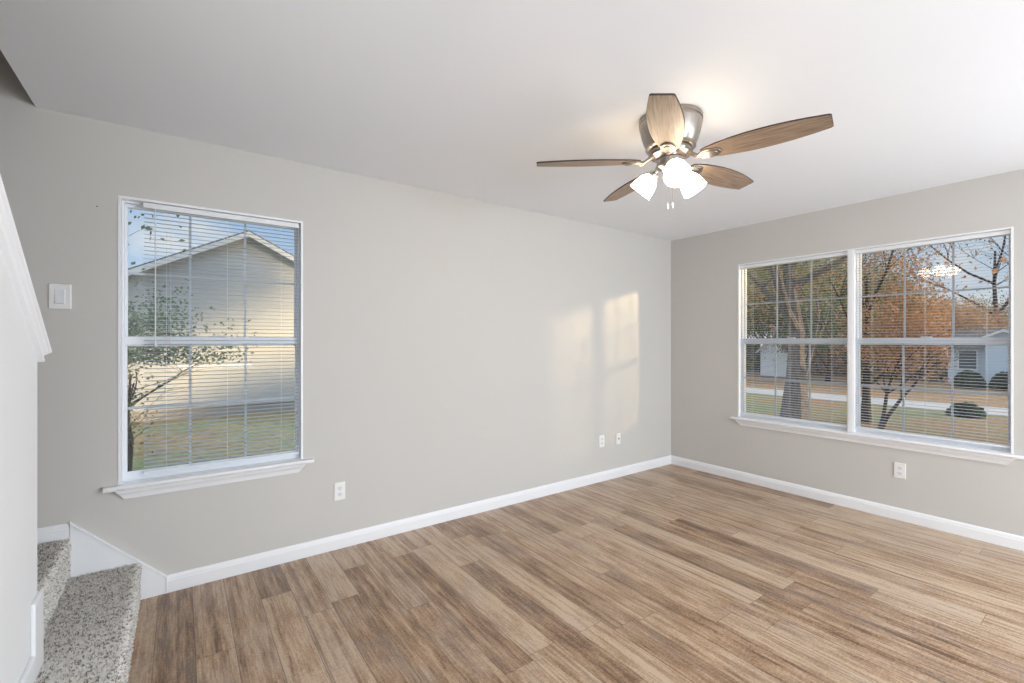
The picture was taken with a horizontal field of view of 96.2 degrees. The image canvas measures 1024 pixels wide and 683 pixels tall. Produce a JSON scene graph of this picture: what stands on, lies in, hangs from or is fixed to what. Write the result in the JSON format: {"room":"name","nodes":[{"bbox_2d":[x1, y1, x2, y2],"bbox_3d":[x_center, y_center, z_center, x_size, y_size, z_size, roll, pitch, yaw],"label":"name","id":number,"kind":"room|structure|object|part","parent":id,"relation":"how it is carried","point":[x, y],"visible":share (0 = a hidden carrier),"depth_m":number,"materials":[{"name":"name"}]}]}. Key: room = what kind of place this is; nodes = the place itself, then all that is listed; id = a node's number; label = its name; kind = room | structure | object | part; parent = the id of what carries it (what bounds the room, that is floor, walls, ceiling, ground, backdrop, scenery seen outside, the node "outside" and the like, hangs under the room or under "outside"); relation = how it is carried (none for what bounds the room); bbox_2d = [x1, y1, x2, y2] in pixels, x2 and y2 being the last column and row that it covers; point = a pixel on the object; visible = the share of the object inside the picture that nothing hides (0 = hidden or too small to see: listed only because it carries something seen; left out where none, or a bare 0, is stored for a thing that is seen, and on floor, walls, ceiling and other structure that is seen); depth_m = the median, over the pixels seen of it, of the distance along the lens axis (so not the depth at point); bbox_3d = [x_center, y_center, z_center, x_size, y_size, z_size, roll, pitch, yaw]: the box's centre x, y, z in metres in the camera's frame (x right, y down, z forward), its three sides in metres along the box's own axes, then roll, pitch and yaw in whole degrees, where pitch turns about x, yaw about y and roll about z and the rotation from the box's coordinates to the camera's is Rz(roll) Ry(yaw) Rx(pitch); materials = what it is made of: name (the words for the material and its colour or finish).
{"room":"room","nodes":[
{"label":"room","id":0,"kind":"room"},
{"bbox_2d":[0,249,43,682],"bbox_3d":[-0.169,0.117,-0.548,0.127,2.437,5.309,0,0,-36],"label":"wall","id":1,"kind":"structure","parent":0,"point":[18,359],"depth_m":1.42,"materials":[{"name":"white paint"}]},
{"bbox_2d":[0,174,51,361],"bbox_3d":[-1.310,-0.514,1.020,0.175,1.174,1.494,0,0,-36],"label":"trim","id":2,"kind":"structure","parent":1,"relation":"attached to","point":[10,245],"depth_m":1.40,"materials":[{"name":"white paint"}]},
{"bbox_2d":[0,50,670,576],"bbox_3d":[-0.657,-0.863,3.398,6.115,5.600,0.150,0,0,-36],"label":"wall","id":3,"kind":"structure","parent":0,"point":[457,350],"depth_m":3.07,"materials":[{"name":"beige paint"}]},
{"bbox_2d":[37,523,69,544],"bbox_3d":[-2.553,0.918,1.927,1.016,0.075,0.014,0,0,-36],"label":"baseboard","id":4,"kind":"structure","parent":3,"relation":"attached to","point":[48,534],"depth_m":2.19,"materials":[{"name":"white paint"}]},
{"bbox_2d":[48,283,70,308],"bbox_3d":[-2.169,-0.216,2.204,0.080,0.121,0.013,0,0,-36],"label":"light switch","id":5,"kind":"object","parent":3,"relation":"attached to","point":[59,295],"visible":1,"depth_m":2.20,"materials":[{"name":"white plastic"}]},
{"bbox_3d":[-2.169,-0.216,2.204,0.037,0.071,0.002,0,0,-36],"label":"rocker frame","id":6,"kind":"part","parent":5,"relation":"part of","materials":[{"name":"white plastic"}]},
{"bbox_2d":[69,522,167,599],"bbox_3d":[-1.985,1.105,2.333,0.379,0.462,0.020,0,0,-36],"label":"trim","id":7,"kind":"structure","parent":3,"relation":"attached to","point":[89,553],"depth_m":2.29,"materials":[{"name":"white paint"}]},
{"bbox_2d":[102,195,313,498],"bbox_3d":[-1.669,0.030,2.619,0.982,1.546,0.158,0,0,-36],"label":"window","id":8,"kind":"structure","parent":3,"relation":"in","point":[131,484],"depth_m":2.56,"materials":[{"name":"white paint"}]},
{"bbox_3d":[-1.650,0.738,2.592,0.872,0.022,0.093,0,0,-36],"label":"sill","id":9,"kind":"part","parent":8,"relation":"part of","materials":[{"name":"white paint"}]},
{"bbox_3d":[-1.703,-0.349,2.666,0.836,0.750,0.028,0,0,-36],"label":"sash","id":10,"kind":"part","parent":8,"relation":"part of","materials":[{"name":"white plastic"}]},
{"bbox_3d":[-1.685,0.346,2.641,0.836,0.744,0.028,0,0,-36],"label":"sash","id":11,"kind":"part","parent":8,"relation":"part of","materials":[{"name":"white plastic"}]},
{"bbox_2d":[143,202,298,473],"bbox_3d":[-1.626,-0.016,2.627,0.755,1.426,0.045,0,0,-36],"label":"window blind","id":12,"kind":"object","parent":8,"relation":"attached to","point":[151,206],"visible":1,"depth_m":2.58,"materials":[{"name":"white plastic"}]},
{"bbox_3d":[-1.631,-0.011,2.634,0.560,1.396,0.028,0,0,-36],"label":"ladder cord","id":13,"kind":"part","parent":12,"relation":"part of","materials":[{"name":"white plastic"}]},
{"bbox_3d":[-1.631,0.690,2.634,0.751,0.014,0.025,0,0,-36],"label":"rail","id":14,"kind":"part","parent":12,"relation":"part of","materials":[{"name":"white plastic"}]},
{"bbox_2d":[334,481,344,500],"bbox_3d":[-1.113,0.967,2.970,0.070,0.115,0.008,0,0,-36],"label":"wall outlet","id":15,"kind":"object","parent":3,"relation":"attached to","point":[339,488],"visible":1,"depth_m":2.97,"materials":[{"name":"white plastic"}]},
{"bbox_2d":[167,455,670,592],"bbox_3d":[-0.045,1.291,3.739,4.423,0.090,0.014,0,0,-36],"label":"baseboard","id":16,"kind":"structure","parent":3,"relation":"attached to","point":[209,573],"depth_m":3.11,"materials":[{"name":"white paint"}]},
{"bbox_2d":[599,435,603,447],"bbox_3d":[0.860,0.953,4.396,0.070,0.115,0.008,0,0,-36],"label":"wall outlet","id":17,"kind":"object","parent":3,"relation":"attached to","point":[601,437],"visible":1,"depth_m":4.39,"materials":[{"name":"white plastic"}]},
{"bbox_2d":[616,433,619,444],"bbox_3d":[1.052,0.958,4.530,0.060,0.110,0.016,0,0,-36],"label":"cable plate","id":18,"kind":"object","parent":3,"relation":"attached to","point":[617,434],"visible":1,"depth_m":4.52,"materials":[{"name":"white plastic"}]},
{"bbox_2d":[0,0,1023,240],"bbox_3d":[1.163,-1.243,0.879,5.815,0.280,6.064,0,0,-36],"label":"ceiling","id":19,"kind":"structure","parent":0,"point":[462,98],"depth_m":1.97,"materials":[{"name":"white paint"}]},
{"bbox_2d":[537,93,833,208],"bbox_3d":[0.825,-0.880,2.294,1.242,0.446,1.282,0,0,-36],"label":"ceiling fan","id":20,"kind":"object","parent":19,"relation":"hanging from","point":[670,130],"visible":1,"depth_m":2.16,"materials":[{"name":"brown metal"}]},
{"bbox_3d":[0.381,-0.894,2.302,0.510,0.006,0.148,0,11,4],"label":"blade","id":21,"kind":"part","parent":20,"relation":"part of","materials":[{"name":"brown wood"}]},
{"bbox_3d":[0.683,-0.894,2.669,0.148,0.006,0.510,-11,3,-14],"label":"blade","id":22,"kind":"part","parent":20,"relation":"part of","materials":[{"name":"brown wood"}]},
{"bbox_3d":[0.672,-0.792,2.360,0.122,0.132,0.131,0,0,-36],"label":"lamp shade","id":23,"kind":"part","parent":20,"relation":"part of","materials":[{"name":"white glass"}]},
{"bbox_3d":[0.637,-0.894,1.900,0.148,0.006,0.510,12,4,21],"label":"blade","id":24,"kind":"part","parent":20,"relation":"part of","materials":[{"name":"brown wood"}]},
{"bbox_3d":[0.765,-0.792,2.135,0.128,0.132,0.129,0,0,-36],"label":"lamp shade","id":25,"kind":"part","parent":20,"relation":"part of","materials":[{"name":"white glass"}]},
{"bbox_3d":[0.916,-0.792,2.325,0.131,0.132,0.122,0,0,-36],"label":"lamp shade","id":26,"kind":"part","parent":20,"relation":"part of","materials":[{"name":"white glass"}]},
{"bbox_3d":[1.127,-0.894,2.495,0.510,0.007,0.147,0,-11,-32],"label":"blade","id":27,"kind":"part","parent":20,"relation":"part of","materials":[{"name":"brown wood"}]},
{"bbox_3d":[1.098,-0.894,2.020,0.510,0.007,0.147,0,-11,40],"label":"blade","id":28,"kind":"part","parent":20,"relation":"part of","materials":[{"name":"brown wood"}]},
{"bbox_2d":[127,464,1023,682],"bbox_3d":[1.163,1.462,0.879,5.815,0.250,6.064,0,0,-36],"label":"floor","id":29,"kind":"structure","parent":0,"point":[670,573],"depth_m":2.35,"materials":[{"name":"brown wood"}]},
{"bbox_2d":[34,539,141,682],"bbox_3d":[-1.593,0.388,0.838,1.295,1.906,2.873,0,0,-36],"label":"carpeted stairs","id":30,"kind":"structure","parent":29,"relation":"on","point":[90,620],"depth_m":1.88,"materials":[{"name":"carpet"}]},
{"bbox_2d":[671,169,1023,536],"bbox_3d":[3.624,-0.863,2.566,0.150,5.600,6.214,0,0,-36],"label":"wall","id":31,"kind":"structure","parent":0,"point":[704,267],"depth_m":3.80,"materials":[{"name":"beige paint"}]},
{"bbox_2d":[671,455,1023,550],"bbox_3d":[3.514,1.291,2.578,0.014,0.090,6.062,0,0,-36],"label":"baseboard","id":32,"kind":"structure","parent":31,"relation":"attached to","point":[992,536],"depth_m":3.58,"materials":[{"name":"white paint"}]},
{"bbox_2d":[730,226,1023,464],"bbox_3d":[2.740,0.030,3.723,0.158,1.546,1.920,0,0,-36],"label":"window","id":33,"kind":"structure","parent":31,"relation":"in","point":[991,454],"depth_m":3.67,"materials":[{"name":"white paint"}]},
{"bbox_2d":[740,252,846,426],"bbox_3d":[2.469,-0.016,4.082,0.028,1.426,0.883,0,0,-36],"label":"window blind","id":34,"kind":"object","parent":33,"relation":"attached to","point":[840,253],"visible":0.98,"depth_m":4.04,"materials":[{"name":"white plastic"}]},
{"bbox_3d":[2.469,0.690,4.082,0.025,0.014,0.879,0,0,-36],"label":"rail","id":35,"kind":"part","parent":34,"relation":"part of","materials":[{"name":"white plastic"}]},
{"bbox_3d":[2.511,-0.003,4.112,0.073,1.456,0.887,0,0,-36],"label":"frame","id":36,"kind":"part","parent":33,"relation":"part of","materials":[{"name":"white plastic"}]},
{"bbox_3d":[2.498,0.346,4.103,0.028,0.744,0.875,0,0,-36],"label":"sash","id":37,"kind":"part","parent":33,"relation":"part of","materials":[{"name":"white plastic"}]},
{"bbox_3d":[2.523,-0.349,4.121,0.028,0.750,0.875,0,0,-36],"label":"sash","id":38,"kind":"part","parent":33,"relation":"part of","materials":[{"name":"white plastic"}]},
{"bbox_3d":[2.713,0.738,3.704,0.093,0.022,1.810,0,0,-36],"label":"sill","id":39,"kind":"part","parent":33,"relation":"part of","materials":[{"name":"white paint"}]},
{"bbox_2d":[855,229,1010,447],"bbox_3d":[3.004,-0.016,3.340,0.028,1.426,0.851,0,0,-36],"label":"window blind","id":40,"kind":"object","parent":33,"relation":"attached to","point":[1004,232],"visible":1,"depth_m":3.27,"materials":[{"name":"white plastic"}]},
{"bbox_3d":[3.005,0.690,3.340,0.025,0.014,0.847,0,0,-36],"label":"rail","id":41,"kind":"part","parent":40,"relation":"part of","materials":[{"name":"white plastic"}]},
{"bbox_3d":[3.005,-0.011,3.340,0.028,1.396,0.631,0,0,-36],"label":"ladder cord","id":42,"kind":"part","parent":40,"relation":"part of","materials":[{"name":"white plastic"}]},
{"bbox_3d":[3.047,-0.003,3.370,0.073,1.456,0.855,0,0,-36],"label":"frame","id":43,"kind":"part","parent":33,"relation":"part of","materials":[{"name":"white plastic"}]},
{"bbox_3d":[3.034,0.346,3.361,0.028,0.744,0.843,0,0,-36],"label":"sash","id":44,"kind":"part","parent":33,"relation":"part of","materials":[{"name":"white plastic"}]},
{"bbox_3d":[3.059,-0.349,3.380,0.028,0.750,0.843,0,0,-36],"label":"sash","id":45,"kind":"part","parent":33,"relation":"part of","materials":[{"name":"white plastic"}]},
{"bbox_2d":[894,462,905,478],"bbox_3d":[2.898,0.965,3.434,0.008,0.115,0.070,0,0,-36],"label":"wall outlet","id":46,"kind":"object","parent":31,"relation":"attached to","point":[899,468],"visible":1,"depth_m":3.43,"materials":[{"name":"white plastic"}]},
{"label":"outside","id":47,"kind":"structure","parent":0,"visible":0},
{"bbox_2d":[130,353,1007,470],"bbox_3d":[5.622,2.837,34.905,130.000,2.000,130.000,0,0,-36],"label":"ground","id":48,"kind":"structure","parent":47,"point":[138,455],"depth_m":12.20,"materials":[{"name":"grass"},{"name":"soil"}]},
{"bbox_2d":[128,326,181,452],"bbox_3d":[-4.516,0.851,4.746,1.625,2.191,1.820,0,0,-2],"label":"shrub","id":49,"kind":"object","parent":48,"relation":"on","point":[138,327],"visible":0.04,"depth_m":5.12,"materials":[{"name":"green plant"}]},
{"bbox_2d":[128,210,191,290],"bbox_3d":[-7.028,-0.580,5.006,5.830,5.081,6.090,0,0,-36],"label":"tree","id":50,"kind":"object","parent":48,"relation":"on","point":[129,223],"visible":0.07,"depth_m":6.54,"materials":[{"name":"green plant"}]},
{"bbox_2d":[128,279,257,471],"bbox_3d":[-4.846,0.416,5.491,3.355,3.072,3.367,0,0,43],"label":"tree","id":51,"kind":"object","parent":48,"relation":"on","point":[135,317],"visible":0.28,"depth_m":5.48,"materials":[{"name":"green plant"}]},
{"bbox_2d":[128,231,294,421],"bbox_3d":[-9.392,-0.338,15.406,9.640,4.950,9.465,0,0,-36],"label":"neighbor house","id":52,"kind":"structure","parent":48,"relation":"on","point":[142,285],"depth_m":11.43,"materials":[{"name":"grey"}]},
{"bbox_2d":[746,344,759,371],"bbox_3d":[18.934,1.167,36.983,3.394,2.537,3.845,0,0,-36],"label":"bush","id":53,"kind":"object","parent":48,"relation":"on","point":[748,350],"visible":0.21,"depth_m":35.90,"materials":[{"name":"green plant"}]},
{"bbox_2d":[747,295,767,337],"bbox_3d":[21.472,-2.769,43.175,8.662,10.431,7.514,0,0,31],"label":"tree","id":54,"kind":"object","parent":48,"relation":"on","point":[763,295],"visible":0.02,"depth_m":43.04,"materials":[{"name":"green plant"}]},
{"bbox_2d":[747,282,775,336],"bbox_3d":[18.740,-3.033,38.740,9.270,11.063,11.202,0,0,-10],"label":"tree","id":55,"kind":"object","parent":48,"relation":"on","point":[748,282],"visible":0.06,"depth_m":36.53,"materials":[{"name":"green plant"}]},
{"bbox_2d":[747,283,788,344],"bbox_3d":[22.581,-2.971,40.471,10.401,10.935,8.608,0,0,-4],"label":"tree","id":56,"kind":"object","parent":48,"relation":"on","point":[764,283],"visible":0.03,"depth_m":40.26,"materials":[{"name":"green plant"}]},
{"bbox_2d":[747,266,809,337],"bbox_3d":[13.967,-3.084,30.476,10.071,11.073,8.736,0,0,3],"label":"tree","id":57,"kind":"object","parent":48,"relation":"on","point":[759,279],"visible":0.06,"depth_m":30.22,"materials":[{"name":"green plant"}]},
{"bbox_2d":[756,337,807,377],"bbox_3d":[18.386,1.169,31.050,3.425,2.935,2.100,0,0,-36],"label":"garden shed","id":58,"kind":"object","parent":48,"relation":"on","point":[769,348],"visible":0.29,"depth_m":30.28,"materials":[{"name":"white"}]},
{"bbox_2d":[764,312,820,337],"bbox_3d":[24.660,-1.238,39.566,10.558,7.338,8.708,0,0,-19],"label":"tree","id":59,"kind":"object","parent":48,"relation":"on","point":[766,312],"visible":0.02,"depth_m":39.17,"materials":[{"name":"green plant"}]},
{"bbox_2d":[747,266,845,337],"bbox_3d":[21.229,-2.235,34.464,8.974,9.419,7.427,0,0,34],"label":"tree","id":60,"kind":"object","parent":48,"relation":"on","point":[771,318],"visible":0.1,"depth_m":34.72,"materials":[{"name":"green plant"}]},
{"bbox_2d":[747,304,845,363],"bbox_3d":[18.039,-0.320,28.551,5.938,5.474,4.914,0,0,-23],"label":"tree","id":61,"kind":"object","parent":48,"relation":"on","point":[813,326],"visible":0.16,"depth_m":28.40,"materials":[{"name":"green plant"}]},
{"bbox_2d":[747,260,846,337],"bbox_3d":[20.709,-3.800,36.887,11.950,12.642,9.890,0,0,41],"label":"tree","id":62,"kind":"object","parent":48,"relation":"on","point":[814,260],"visible":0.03,"depth_m":35.94,"materials":[{"name":"green plant"}]},
{"bbox_2d":[747,255,872,391],"bbox_3d":[9.842,-1.789,16.614,8.096,8.470,5.712,0,0,-11],"label":"slender tree","id":63,"kind":"object","parent":48,"relation":"on","point":[798,263],"visible":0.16,"depth_m":16.59,"materials":[{"name":"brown plant"}]},
{"bbox_2d":[807,345,846,375],"bbox_3d":[21.974,1.172,32.772,3.425,2.559,3.854,0,0,-36],"label":"bush","id":64,"kind":"object","parent":48,"relation":"on","point":[835,364],"visible":0.29,"depth_m":31.64,"materials":[{"name":"green plant"}]},
{"bbox_2d":[774,277,891,381],"bbox_3d":[18.309,-0.871,27.012,5.898,6.609,7.127,0,0,-20],"label":"tree","id":65,"kind":"object","parent":48,"relation":"on","point":[828,327],"visible":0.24,"depth_m":26.27,"materials":[{"name":"green plant"}]},
{"bbox_2d":[774,249,924,350],"bbox_3d":[23.908,-2.866,33.529,9.346,10.718,11.293,0,0,42],"label":"tree","id":66,"kind":"object","parent":48,"relation":"on","point":[838,284],"visible":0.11,"depth_m":31.58,"materials":[{"name":"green plant"}]},
{"bbox_2d":[835,346,900,377],"bbox_3d":[24.311,1.180,31.223,3.385,2.509,3.832,0,0,-36],"label":"bush","id":67,"kind":"object","parent":48,"relation":"on","point":[872,367],"visible":0.1,"depth_m":30.59,"materials":[{"name":"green plant"}]},
{"bbox_2d":[747,240,989,419],"bbox_3d":[8.067,-2.284,12.838,10.550,9.488,9.938,0,0,44],"label":"tree","id":68,"kind":"object","parent":48,"relation":"on","point":[794,320],"visible":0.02,"depth_m":13.52,"materials":[{"name":"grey plant"}]},
{"bbox_2d":[747,240,1008,423],"bbox_3d":[9.494,-1.679,12.929,6.430,8.278,8.697,0,0,8],"label":"tree","id":69,"kind":"object","parent":48,"relation":"on","point":[865,376],"visible":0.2,"depth_m":12.15,"materials":[{"name":"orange plant"}]},
{"bbox_2d":[812,255,957,350],"bbox_3d":[24.536,-1.784,30.526,8.906,8.490,7.371,0,0,-31],"label":"tree","id":70,"kind":"object","parent":48,"relation":"on","point":[889,275],"visible":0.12,"depth_m":29.73,"materials":[{"name":"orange plant"}]},
{"bbox_2d":[823,262,978,428],"bbox_3d":[9.468,0.231,11.312,3.704,4.467,3.091,0,0,-41],"label":"tree","id":71,"kind":"object","parent":48,"relation":"on","point":[918,325],"visible":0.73,"depth_m":11.03,"materials":[{"name":"orange plant"}]},
{"bbox_2d":[842,275,964,334],"bbox_3d":[28.680,-1.421,35.216,8.630,7.713,10.463,0,0,19],"label":"tree","id":72,"kind":"object","parent":48,"relation":"on","point":[876,275],"visible":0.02,"depth_m":32.94,"materials":[{"name":"orange plant"}]},
{"bbox_2d":[862,248,957,358],"bbox_3d":[32.704,-2.954,40.508,10.550,10.900,8.731,0,0,29],"label":"tree","id":73,"kind":"object","parent":48,"relation":"on","point":[907,248],"visible":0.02,"depth_m":39.44,"materials":[{"name":"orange plant"}]},
{"bbox_2d":[876,345,947,380],"bbox_3d":[25.008,1.171,28.558,3.475,2.567,3.806,0,0,-36],"label":"bush","id":74,"kind":"object","parent":48,"relation":"on","point":[944,374],"visible":0.21,"depth_m":27.59,"materials":[{"name":"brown plant"}]},
{"bbox_2d":[863,286,998,364],"bbox_3d":[25.236,-0.462,29.363,7.581,5.744,6.253,0,0,30],"label":"tree","id":75,"kind":"object","parent":48,"relation":"on","point":[957,286],"visible":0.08,"depth_m":27.87,"materials":[{"name":"orange plant"}]},
{"bbox_2d":[874,236,1008,326],"bbox_3d":[31.887,-4.176,30.470,12.827,13.290,11.569,0,0,-36],"label":"bare tree","id":76,"kind":"object","parent":48,"relation":"on","point":[995,265],"visible":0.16,"depth_m":30.39,"materials":[{"name":"dark bark"},{"name":"orange leaves"}]},
{"bbox_2d":[881,290,1003,337],"bbox_3d":[30.406,-0.743,32.619,9.081,6.321,7.490,0,0,0],"label":"tree","id":77,"kind":"object","parent":48,"relation":"on","point":[933,290],"visible":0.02,"depth_m":32.14,"materials":[{"name":"orange plant"}]},
{"bbox_2d":[918,298,1008,354],"bbox_3d":[27.648,-0.192,27.287,7.495,5.191,6.182,0,0,-25],"label":"tree","id":78,"kind":"object","parent":48,"relation":"on","point":[973,324],"visible":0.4,"depth_m":26.65,"materials":[{"name":"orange plant"}]},
{"bbox_2d":[945,402,986,418],"bbox_3d":[14.183,2.135,14.358,0.974,0.527,0.972,0,0,-36],"label":"bush","id":79,"kind":"object","parent":48,"relation":"on","point":[964,404],"visible":0.76,"depth_m":14.14,"materials":[{"name":"green plant"}]},
{"bbox_2d":[950,370,986,388],"bbox_3d":[22.860,1.911,23.002,1.128,0.998,1.361,0,0,-36],"label":"bush","id":80,"kind":"object","parent":48,"relation":"on","point":[965,376],"visible":0.78,"depth_m":22.76,"materials":[{"name":"green plant"}]},
{"bbox_2d":[937,295,1006,336],"bbox_3d":[30.807,-0.489,31.830,4.642,5.774,5.352,0,0,4],"label":"tree","id":81,"kind":"object","parent":48,"relation":"on","point":[963,295],"visible":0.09,"depth_m":30.71,"materials":[{"name":"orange plant"}]},
{"bbox_2d":[944,328,1008,387],"bbox_3d":[29.325,0.932,22.654,8.625,3.410,11.125,0,0,-36],"label":"house","id":82,"kind":"structure","parent":48,"relation":"on","point":[980,365],"depth_m":24.05,"materials":[{"name":"white"}]},
{"bbox_3d":[24.233,0.987,24.443,0.004,0.960,0.660,0,0,-36],"label":"pane","id":83,"kind":"part","parent":82,"relation":"part of","materials":[{"name":"grey glass"}]},
{"bbox_2d":[945,290,1008,351],"bbox_3d":[35.364,-0.799,34.308,5.968,6.460,7.212,0,0,-43],"label":"tree","id":84,"kind":"object","parent":48,"relation":"on","point":[1005,315],"visible":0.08,"depth_m":34.06,"materials":[{"name":"orange leaves"},{"name":"dark bark"}]},
{"bbox_2d":[985,307,1008,327],"bbox_3d":[33.203,-0.111,29.280,6.121,5.025,7.421,0,0,1],"label":"tree","id":85,"kind":"object","parent":48,"relation":"on","point":[1000,307],"visible":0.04,"depth_m":30.38,"materials":[{"name":"orange plant"}]},
{"bbox_2d":[988,371,1007,390],"bbox_3d":[23.629,1.902,21.938,1.114,1.018,1.274,0,0,-36],"label":"bush","id":86,"kind":"object","parent":48,"relation":"on","point":[995,386],"visible":0.38,"depth_m":21.91,"materials":[{"name":"green plant"}]},
{"bbox_2d":[988,254,1008,300],"bbox_3d":[10.763,-0.378,6.663,4.231,5.437,5.880,0,0,-19],"label":"tree","id":87,"kind":"object","parent":48,"relation":"on","point":[1003,257],"visible":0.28,"depth_m":9.11,"materials":[{"name":"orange plant"}]},
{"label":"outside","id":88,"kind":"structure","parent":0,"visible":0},
{"bbox_2d":[746,387,1007,416],"bbox_3d":[3.231,2.429,33.178,2.500,0.215,130.000,0,0,-36],"label":"road","id":89,"kind":"structure","parent":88,"point":[767,391],"depth_m":17.49,"materials":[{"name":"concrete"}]}
]}

